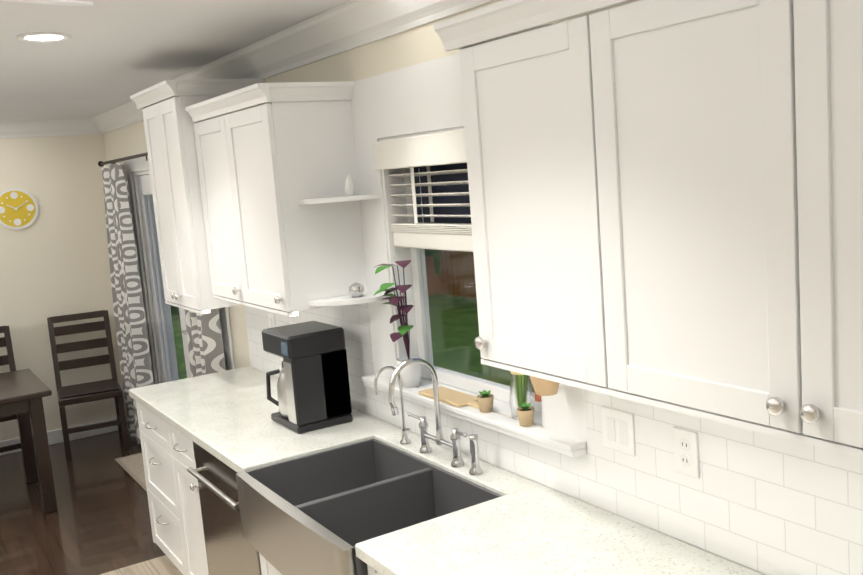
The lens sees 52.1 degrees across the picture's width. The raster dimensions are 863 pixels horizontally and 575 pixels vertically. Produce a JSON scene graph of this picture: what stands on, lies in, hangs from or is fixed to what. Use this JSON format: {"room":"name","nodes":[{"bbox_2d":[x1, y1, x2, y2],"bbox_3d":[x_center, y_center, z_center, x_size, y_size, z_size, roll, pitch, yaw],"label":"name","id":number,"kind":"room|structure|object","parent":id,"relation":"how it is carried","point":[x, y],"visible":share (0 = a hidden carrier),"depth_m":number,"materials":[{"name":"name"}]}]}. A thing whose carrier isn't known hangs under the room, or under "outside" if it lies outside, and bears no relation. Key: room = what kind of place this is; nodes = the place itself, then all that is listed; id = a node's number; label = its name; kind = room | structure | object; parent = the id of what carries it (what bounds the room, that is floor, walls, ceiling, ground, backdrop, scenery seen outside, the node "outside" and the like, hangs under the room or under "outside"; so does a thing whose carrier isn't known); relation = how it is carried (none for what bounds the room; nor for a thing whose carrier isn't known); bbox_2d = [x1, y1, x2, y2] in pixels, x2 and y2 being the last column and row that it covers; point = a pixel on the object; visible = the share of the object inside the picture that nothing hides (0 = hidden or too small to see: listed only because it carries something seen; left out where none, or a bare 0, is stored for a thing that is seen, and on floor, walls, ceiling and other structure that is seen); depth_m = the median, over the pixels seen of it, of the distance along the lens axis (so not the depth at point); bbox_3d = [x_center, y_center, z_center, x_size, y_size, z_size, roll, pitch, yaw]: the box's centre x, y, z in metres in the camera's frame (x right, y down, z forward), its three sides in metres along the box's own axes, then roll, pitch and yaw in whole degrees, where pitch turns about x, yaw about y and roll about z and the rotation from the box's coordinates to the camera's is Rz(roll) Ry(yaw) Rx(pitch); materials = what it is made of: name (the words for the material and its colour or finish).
{"room":"kitchen","nodes":[
{"label":"kitchen","id":0,"kind":"room"},
{"bbox_2d":[0,134,125,440],"bbox_3d":[-4.613,0.228,5.845,4.950,2.500,0.150,-9,9,-32],"label":"wall","id":1,"kind":"structure","parent":0,"point":[54,258],"depth_m":6.82,"materials":[{"name":"beige paint"}]},
{"bbox_2d":[0,188,37,229],"bbox_3d":[-3.115,-0.589,6.618,0.310,0.310,0.032,-9,9,-32],"label":"wall clock","id":2,"kind":"object","parent":1,"relation":"attached to","point":[18,208],"visible":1,"depth_m":6.62,"materials":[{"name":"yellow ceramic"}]},
{"bbox_2d":[0,119,87,137],"bbox_3d":[-4.572,-0.942,5.620,4.560,0.134,0.105,-9,9,-32],"label":"crown molding","id":3,"kind":"structure","parent":1,"relation":"attached to","point":[39,128],"depth_m":6.65,"materials":[{"name":"white wood"}]},
{"bbox_2d":[0,415,127,455],"bbox_3d":[-3.092,1.191,6.791,1.659,0.109,0.019,-9,9,-32],"label":"baseboard","id":4,"kind":"structure","parent":1,"relation":"attached to","point":[55,436],"depth_m":6.93,"materials":[{"name":"white"}]},
{"bbox_2d":[0,429,182,574],"bbox_3d":[-2.219,1.774,2.538,5.100,0.050,8.500,-9,9,-32],"label":"floor","id":5,"kind":"structure","parent":0,"point":[98,522],"depth_m":5.25,"materials":[{"name":"brown wood"}]},
{"bbox_2d":[0,325,20,452],"bbox_3d":[-3.115,0.817,6.217,0.440,1.004,0.510,-9,9,-32],"label":"chair","id":6,"kind":"object","parent":5,"relation":"on","point":[6,342],"visible":0.38,"depth_m":6.43,"materials":[{"name":"brown wood"}]},
{"bbox_2d":[0,369,57,513],"bbox_3d":[-3.062,1.051,5.361,1.370,0.759,0.880,-9,9,-32],"label":"dining table","id":7,"kind":"object","parent":5,"relation":"on","point":[23,392],"visible":1,"depth_m":5.37,"materials":[{"name":"brown wood"}]},
{"bbox_2d":[47,310,129,460],"bbox_3d":[-2.591,0.717,6.660,0.440,1.004,0.510,-8,8,-24],"label":"chair","id":8,"kind":"object","parent":5,"relation":"on","point":[88,392],"visible":1,"depth_m":6.72,"materials":[{"name":"brown wood"}]},
{"bbox_2d":[115,453,146,491],"bbox_3d":[-1.796,1.258,5.910,0.344,0.010,1.264,-9,9,-32],"label":"doormat","id":9,"kind":"object","parent":5,"relation":"on","point":[132,466],"visible":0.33,"depth_m":6.14,"materials":[{"name":"fabric"}]},
{"bbox_2d":[136,401,183,574],"bbox_3d":[-1.031,0.963,4.410,0.620,0.876,0.638,-9,9,-32],"label":"base cabinet","id":10,"kind":"object","parent":5,"relation":"on","point":[154,447],"depth_m":4.29,"materials":[{"name":"white wood"}]},
{"bbox_2d":[129,366,763,574],"bbox_3d":[0.170,0.677,2.377,0.643,0.039,5.330,-9,9,-32],"label":"countertop","id":11,"kind":"structure","parent":10,"relation":"on","point":[522,526],"depth_m":2.46,"materials":[{"name":"stone"}]},
{"bbox_2d":[262,321,352,433],"bbox_3d":[-0.510,0.355,3.575,0.254,0.385,0.280,-9,9,-32],"label":"coffee maker","id":12,"kind":"object","parent":11,"relation":"on","point":[313,387],"visible":1,"depth_m":3.47,"materials":[{"name":"black plastic"}]},
{"bbox_2d":[374,358,482,474],"bbox_3d":[-0.057,0.412,2.960,0.205,0.364,0.487,-9,9,-32],"label":"bridge faucet","id":13,"kind":"object","parent":11,"relation":"on","point":[454,445],"visible":1,"depth_m":2.96,"materials":[{"name":"silver metal"}]},
{"bbox_2d":[164,421,335,574],"bbox_3d":[-0.789,0.995,4.029,0.620,0.876,0.388,-9,9,-32],"label":"base cabinet","id":14,"kind":"object","parent":5,"relation":"on","point":[185,489],"depth_m":3.90,"materials":[{"name":"white wood"}]},
{"bbox_2d":[187,441,260,574],"bbox_3d":[-0.546,1.033,3.574,0.656,0.859,0.632,-9,9,-32],"label":"dishwasher","id":15,"kind":"object","parent":14,"relation":"in","point":[231,549],"visible":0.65,"depth_m":3.43,"materials":[{"name":"silver metal"}]},
{"bbox_2d":[242,529,299,574],"bbox_3d":[-0.132,1.191,2.958,0.687,0.669,0.858,-9,9,-32],"label":"base cabinet","id":16,"kind":"object","parent":5,"relation":"on","point":[270,564],"depth_m":2.91,"materials":[{"name":"white wood"}]},
{"bbox_2d":[360,560,381,574],"bbox_3d":[0.273,1.136,2.356,0.620,0.876,0.580,-9,9,-32],"label":"base cabinet","id":17,"kind":"object","parent":5,"relation":"on","point":[365,569],"depth_m":2.39,"materials":[{"name":"white wood"}]},
{"bbox_2d":[0,0,349,121],"bbox_3d":[-2.416,-0.760,2.199,5.100,0.122,8.500,-9,9,-32],"label":"ceiling","id":18,"kind":"structure","parent":0,"point":[109,55],"depth_m":3.67,"materials":[{"name":"white paint"}]},
{"bbox_2d":[17,32,70,42],"bbox_3d":[-1.459,-0.941,3.326,0.190,0.009,0.190,-9,9,-32],"label":"recessed light","id":19,"kind":"object","parent":18,"relation":"in","point":[41,37],"visible":0.98,"depth_m":3.32,"materials":[{"name":"white"}]},
{"bbox_2d":[0,0,92,5],"bbox_3d":[-1.374,-0.472,1.839,1.353,0.554,1.334,-9,9,-32],"label":"ceiling fan","id":20,"kind":"object","parent":18,"relation":"hanging from","point":[69,2],"visible":1,"depth_m":2.18,"materials":[{"name":"white"}]},
{"bbox_2d":[240,473,355,574],"bbox_3d":[-0.427,0.772,2.737,0.013,0.202,0.808,-9,9,-32],"label":"sink apron front","id":21,"kind":"structure","parent":0,"relation":"attached to","point":[311,548],"depth_m":2.66,"materials":[{"name":"silver metal"}]},
{"bbox_2d":[244,439,375,504],"bbox_3d":[-0.424,0.706,3.220,0.517,0.204,0.012,-9,9,-32],"label":"sink basin","id":22,"kind":"structure","parent":21,"relation":"attached to","point":[320,474],"depth_m":3.22,"materials":[{"name":"grey metal"}]},
{"bbox_2d":[300,465,435,544],"bbox_3d":[-0.204,0.740,2.875,0.517,0.194,0.024,-9,9,-32],"label":"sink basin","id":23,"kind":"structure","parent":21,"relation":"attached to","point":[375,508],"depth_m":2.88,"materials":[{"name":"grey metal"}]},
{"bbox_2d":[352,497,497,574],"bbox_3d":[0.015,0.764,2.529,0.517,0.204,0.012,-9,9,-32],"label":"sink","id":24,"kind":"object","parent":21,"relation":"attached to","point":[355,560],"depth_m":2.39,"materials":[{"name":"grey metal"}]},
{"bbox_2d":[103,0,765,574],"bbox_3d":[-0.234,0.178,3.664,0.150,2.500,8.500,-9,9,-32],"label":"wall","id":25,"kind":"structure","parent":0,"point":[415,46],"depth_m":3.36,"materials":[{"name":"beige paint"}]},
{"bbox_2d":[98,152,147,166],"bbox_3d":[-1.812,-0.841,5.652,0.106,0.062,2.504,-9,9,-32],"label":"curtain rod","id":26,"kind":"object","parent":25,"relation":"attached to","point":[101,163],"visible":0.48,"depth_m":6.06,"materials":[{"name":"brown metal"}]},
{"bbox_2d":[101,163,153,443],"bbox_3d":[-2.244,0.135,6.541,0.130,2.075,0.572,-9,9,-32],"label":"curtain","id":27,"kind":"object","parent":26,"relation":"hanging from","point":[132,339],"visible":0.85,"depth_m":6.39,"materials":[{"name":"fabric"}]},
{"bbox_2d":[185,308,225,376],"bbox_3d":[-1.316,0.258,5.080,0.130,2.075,0.413,-9,9,-32],"label":"curtain","id":28,"kind":"object","parent":26,"relation":"hanging from","point":[205,345],"visible":0.1,"depth_m":4.96,"materials":[{"name":"fabric"}]},
{"bbox_2d":[133,170,226,383],"bbox_3d":[-1.567,0.251,5.793,0.182,2.079,1.678,-9,9,-32],"label":"sliding glass door","id":29,"kind":"structure","parent":25,"relation":"in","point":[161,318],"depth_m":6.37,"materials":[{"name":"white"}]},
{"bbox_2d":[125,156,234,383],"bbox_3d":[-1.629,0.195,5.748,0.019,2.129,1.860,-9,9,-32],"label":"door frame","id":30,"kind":"structure","parent":25,"relation":"attached to","point":[138,164],"depth_m":6.35,"materials":[{"name":"white wood"}]},
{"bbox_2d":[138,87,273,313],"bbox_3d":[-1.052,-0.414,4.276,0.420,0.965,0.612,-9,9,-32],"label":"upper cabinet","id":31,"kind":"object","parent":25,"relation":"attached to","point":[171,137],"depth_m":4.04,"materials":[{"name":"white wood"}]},
{"bbox_2d":[194,111,233,302],"bbox_3d":[-0.764,-0.358,3.895,0.350,0.780,0.470,-9,9,-32],"label":"upper cabinet","id":32,"kind":"object","parent":25,"relation":"attached to","point":[207,137],"depth_m":3.88,"materials":[{"name":"white wood"}]},
{"bbox_2d":[88,0,494,134],"bbox_3d":[-0.433,-0.973,3.441,0.106,0.134,8.200,-9,9,-32],"label":"crown molding","id":33,"kind":"structure","parent":25,"relation":"attached to","point":[346,26],"depth_m":3.44,"materials":[{"name":"white wood"}]},
{"bbox_2d":[214,95,373,315],"bbox_3d":[-0.563,-0.331,3.578,0.350,0.780,0.519,-9,9,-32],"label":"upper cabinet","id":34,"kind":"object","parent":25,"relation":"attached to","point":[255,206],"depth_m":3.38,"materials":[{"name":"white wood"}]},
{"bbox_2d":[345,175,354,195],"bbox_3d":[-0.308,-0.386,3.320,0.040,0.078,0.040,-9,9,-32],"label":"shaker","id":35,"kind":"object","parent":34,"relation":"in","point":[349,187],"visible":1,"depth_m":3.31,"materials":[{"name":"white ceramic"}]},
{"bbox_2d":[349,282,364,296],"bbox_3d":[-0.281,0.008,3.360,0.060,0.055,0.077,-9,9,-32],"label":"decorative ball","id":36,"kind":"object","parent":34,"relation":"in","point":[356,289],"visible":1,"depth_m":3.35,"materials":[{"name":"silver metal"}]},
{"bbox_2d":[361,126,585,457],"bbox_3d":[0.110,-0.052,2.984,0.217,0.957,1.246,-9,9,-32],"label":"window","id":37,"kind":"structure","parent":25,"relation":"in","point":[426,190],"depth_m":3.13,"materials":[{"name":"white wood"}]},
{"bbox_2d":[373,260,421,386],"bbox_3d":[-0.115,0.136,3.240,0.171,0.474,0.192,-9,9,-32],"label":"plant","id":38,"kind":"object","parent":37,"relation":"on","point":[410,374],"visible":0.83,"depth_m":3.24,"materials":[{"name":"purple plant"}]},
{"bbox_2d":[418,386,478,408],"bbox_3d":[0.082,0.380,3.045,0.100,0.013,0.330,-9,9,-32],"label":"cutting board","id":39,"kind":"object","parent":37,"relation":"on","point":[453,397],"visible":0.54,"depth_m":3.04,"materials":[{"name":"beige wood"}]},
{"bbox_2d":[361,373,585,457],"bbox_3d":[0.080,0.413,3.004,0.062,0.038,1.246,-9,9,-32],"label":"ledge shelf","id":40,"kind":"object","parent":37,"relation":"attached to","point":[563,444],"depth_m":2.77,"materials":[{"name":"white"}]},
{"bbox_2d":[477,390,493,412],"bbox_3d":[0.176,0.370,2.872,0.056,0.065,0.056,-9,9,-32],"label":"pot","id":41,"kind":"object","parent":37,"relation":"on","point":[485,400],"visible":1,"depth_m":2.85,"materials":[{"name":"beige ceramic"}]},
{"bbox_2d":[509,374,533,419],"bbox_3d":[0.265,0.183,2.756,0.080,0.451,0.153,-9,9,-32],"label":"vase","id":42,"kind":"object","parent":37,"relation":"on","point":[518,389],"visible":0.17,"depth_m":2.75,"materials":[{"name":"clear glass"}]},
{"bbox_2d":[516,402,534,426],"bbox_3d":[0.287,0.386,2.688,0.056,0.065,0.056,-9,9,-32],"label":"pot","id":43,"kind":"object","parent":37,"relation":"on","point":[525,412],"visible":1,"depth_m":2.67,"materials":[{"name":"beige ceramic"}]},
{"bbox_2d":[449,12,576,386],"bbox_3d":[0.382,-0.206,2.090,0.350,0.781,0.526,-9,9,-32],"label":"upper cabinet","id":44,"kind":"object","parent":25,"relation":"attached to","point":[511,76],"depth_m":2.05,"materials":[{"name":"white wood"}]},
{"bbox_2d":[510,371,524,374],"bbox_3d":[0.244,0.185,2.522,0.068,0.114,0.093,-9,9,-32],"label":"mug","id":45,"kind":"object","parent":44,"relation":"hanging from","point":[514,373],"visible":0.02,"depth_m":2.49,"materials":[{"name":"beige ceramic"}]},
{"bbox_2d":[530,376,558,401],"bbox_3d":[0.315,0.229,2.458,0.090,0.194,0.095,-9,9,-32],"label":"hanging bag","id":46,"kind":"object","parent":44,"relation":"hanging from","point":[543,387],"visible":0.25,"depth_m":2.43,"materials":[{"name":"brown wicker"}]},
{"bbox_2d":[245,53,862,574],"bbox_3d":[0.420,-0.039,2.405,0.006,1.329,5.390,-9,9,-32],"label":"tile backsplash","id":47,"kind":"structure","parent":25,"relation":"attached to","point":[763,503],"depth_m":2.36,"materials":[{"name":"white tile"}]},
{"bbox_2d":[268,312,275,327],"bbox_3d":[-0.794,0.184,4.402,0.008,0.116,0.075,-9,9,-32],"label":"switch plate","id":48,"kind":"object","parent":47,"relation":"attached to","point":[271,317],"visible":0.6,"depth_m":4.39,"materials":[{"name":"white plastic"}]},
{"bbox_2d":[601,406,634,455],"bbox_3d":[0.500,0.385,2.372,0.008,0.116,0.118,-9,9,-32],"label":"switch plate","id":49,"kind":"object","parent":47,"relation":"attached to","point":[618,429],"visible":1,"depth_m":2.37,"materials":[{"name":"white plastic"}]},
{"bbox_2d":[673,427,698,478],"bbox_3d":[0.626,0.406,2.175,0.008,0.116,0.075,-9,9,-32],"label":"electrical outlet plate","id":50,"kind":"object","parent":47,"relation":"attached to","point":[686,452],"visible":1,"depth_m":2.17,"materials":[{"name":"white plastic"}]},
{"bbox_2d":[557,0,862,457],"bbox_3d":[0.748,-0.158,1.514,0.350,0.781,1.087,-9,9,-32],"label":"upper cabinet","id":51,"kind":"object","parent":25,"relation":"attached to","point":[666,203],"depth_m":1.57,"materials":[{"name":"white wood"}]},
{"bbox_2d":[372,438,501,516],"bbox_3d":[0.008,0.701,3.007,0.012,0.204,0.832,-9,9,-32],"label":"sink","id":52,"kind":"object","parent":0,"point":[452,492],"depth_m":2.96,"materials":[{"name":"grey metal"}]},
{"label":"outside","id":53,"kind":"structure","parent":0,"visible":0},
{"bbox_2d":[170,249,533,392],"bbox_3d":[5.507,-4.150,17.991,27.626,8.242,38.000,-9,9,-32],"label":"garden","id":54,"kind":"object","parent":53,"point":[461,277],"depth_m":11.77,"materials":[{"name":"green plant"}]}
]}

